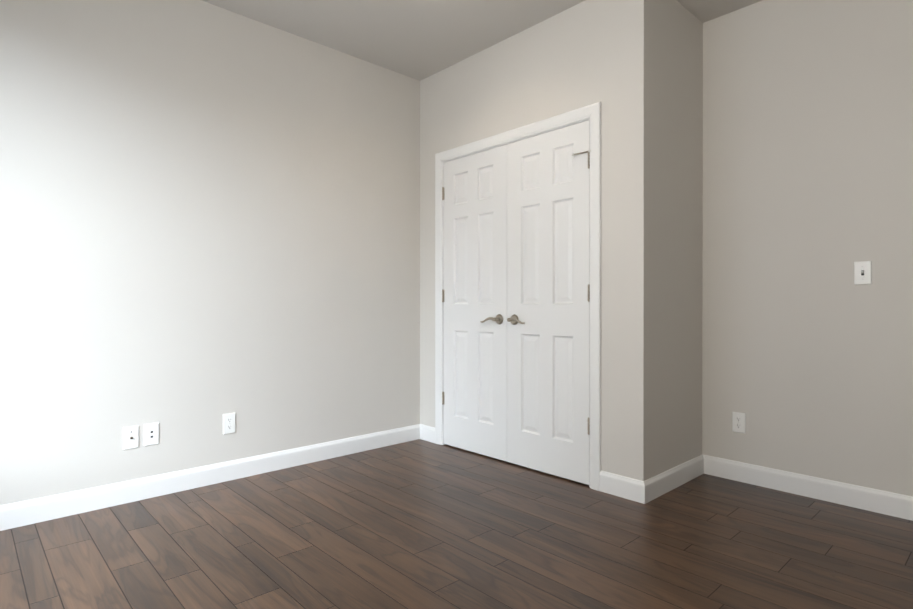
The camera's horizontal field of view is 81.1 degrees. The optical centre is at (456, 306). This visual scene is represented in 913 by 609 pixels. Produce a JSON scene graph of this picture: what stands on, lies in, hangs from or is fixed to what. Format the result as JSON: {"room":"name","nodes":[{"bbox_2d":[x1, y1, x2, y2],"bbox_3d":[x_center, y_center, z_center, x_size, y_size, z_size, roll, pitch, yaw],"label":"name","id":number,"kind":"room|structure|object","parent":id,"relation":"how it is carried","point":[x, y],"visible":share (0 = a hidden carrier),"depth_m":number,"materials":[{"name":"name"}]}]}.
{"room":"empty bedroom","nodes":[
{"label":"empty bedroom","id":0,"kind":"room"},
{"bbox_2d":[0,0,419,505],"bbox_3d":[-1.132,-0.351,3.316,3.910,2.700,0.120,0,0,-43],"label":"wall","id":1,"kind":"structure","parent":0,"point":[209,215],"depth_m":2.93,"materials":[{"name":"beige paint"}]},
{"bbox_2d":[123,425,138,449],"bbox_3d":[-1.662,0.673,2.729,0.070,0.114,0.019,0,0,-43],"label":"outlet plate","id":2,"kind":"object","parent":1,"relation":"attached to","point":[131,437],"visible":1,"depth_m":2.73,"materials":[{"name":"white plastic"}]},
{"bbox_2d":[144,422,158,445],"bbox_3d":[-1.597,0.671,2.797,0.070,0.114,0.007,0,0,-43],"label":"outlet plate","id":3,"kind":"object","parent":1,"relation":"attached to","point":[151,433],"visible":1,"depth_m":2.79,"materials":[{"name":"white plastic"}]},
{"bbox_2d":[0,424,434,530],"bbox_3d":[-1.289,0.945,2.960,2.950,0.109,0.191,0,0,-43],"label":"baseboard","id":4,"kind":"structure","parent":1,"relation":"attached to","point":[27,512],"depth_m":2.91,"materials":[{"name":"white wood"}]},
{"bbox_2d":[223,413,235,433],"bbox_3d":[-1.306,0.675,3.069,0.070,0.114,0.007,0,0,-43],"label":"duplex electrical outlet","id":5,"kind":"object","parent":1,"relation":"attached to","point":[229,423],"visible":1,"depth_m":3.07,"materials":[{"name":"white plastic"}]},
{"bbox_2d":[0,439,912,608],"bbox_3d":[0.222,1.052,1.867,3.910,0.100,4.090,0,0,-43],"label":"floor","id":6,"kind":"structure","parent":0,"point":[419,524],"depth_m":2.22,"materials":[{"name":"brown wood"}]},
{"bbox_2d":[202,0,761,80],"bbox_3d":[0.222,-1.748,1.862,3.910,0.100,4.090,0,0,-43],"label":"ceiling","id":7,"kind":"structure","parent":0,"point":[419,40],"depth_m":3.19,"materials":[{"name":"paint"}]},
{"bbox_2d":[420,0,654,480],"bbox_3d":[0.381,-0.351,3.414,0.115,2.700,1.800,0,0,-43],"label":"wall","id":8,"kind":"structure","parent":0,"point":[583,54],"depth_m":2.88,"materials":[{"name":"beige paint"}]},
{"bbox_2d":[444,144,506,460],"bbox_3d":[0.127,-0.022,3.630,0.035,2.020,0.604,0,0,-43],"label":"closet door leaf","id":9,"kind":"structure","parent":8,"relation":"in","point":[475,294],"depth_m":3.60,"materials":[{"name":"white wood"}]},
{"bbox_2d":[442,151,589,434],"bbox_3d":[0.300,-0.074,3.376,0.062,1.570,1.235,0,0,-43],"label":"hardware piece","id":10,"kind":"object","parent":8,"relation":"attached to","point":[512,319],"visible":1,"depth_m":3.34,"materials":[{"name":"silver metal"}]},
{"bbox_2d":[435,102,600,490],"bbox_3d":[0.362,-0.027,3.434,0.115,2.052,1.256,0,0,-43],"label":"door frame","id":11,"kind":"structure","parent":8,"relation":"in","point":[443,259],"depth_m":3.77,"materials":[{"name":"white wood"}]},
{"bbox_2d":[507,120,589,484],"bbox_3d":[0.541,-0.021,3.186,0.035,2.020,0.604,0,0,-43],"label":"closet door leaf","id":12,"kind":"structure","parent":8,"relation":"in","point":[548,280],"depth_m":3.15,"materials":[{"name":"white wood"}]},
{"bbox_2d":[600,454,912,520],"bbox_3d":[1.474,0.946,2.676,0.734,0.109,1.264,0,0,-43],"label":"baseboard","id":13,"kind":"structure","parent":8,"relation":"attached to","point":[832,491],"depth_m":2.81,"materials":[{"name":"white wood"}]},
{"bbox_2d":[654,0,702,475],"bbox_3d":[1.218,-0.350,3.043,0.605,2.700,0.115,0,0,-43],"label":"wall","id":14,"kind":"structure","parent":0,"point":[678,194],"depth_m":2.98,"materials":[{"name":"beige paint"}]},
{"bbox_2d":[702,0,912,495],"bbox_3d":[1.608,-0.351,3.157,0.120,2.700,3.850,0,0,-43],"label":"wall","id":15,"kind":"structure","parent":0,"point":[807,356],"depth_m":2.80,"materials":[{"name":"beige paint"}]},
{"bbox_2d":[732,412,745,433],"bbox_3d":[1.617,0.666,3.056,0.007,0.114,0.070,0,0,-43],"label":"duplex electrical outlet","id":16,"kind":"object","parent":15,"relation":"attached to","point":[738,422],"visible":1,"depth_m":3.05,"materials":[{"name":"white plastic"}]},
{"bbox_2d":[854,261,871,284],"bbox_3d":[2.003,-0.166,2.632,0.018,0.114,0.070,0,0,-43],"label":"switch plate","id":17,"kind":"object","parent":15,"relation":"attached to","point":[862,272],"visible":1,"depth_m":2.63,"materials":[{"name":"white plastic"}]}
]}

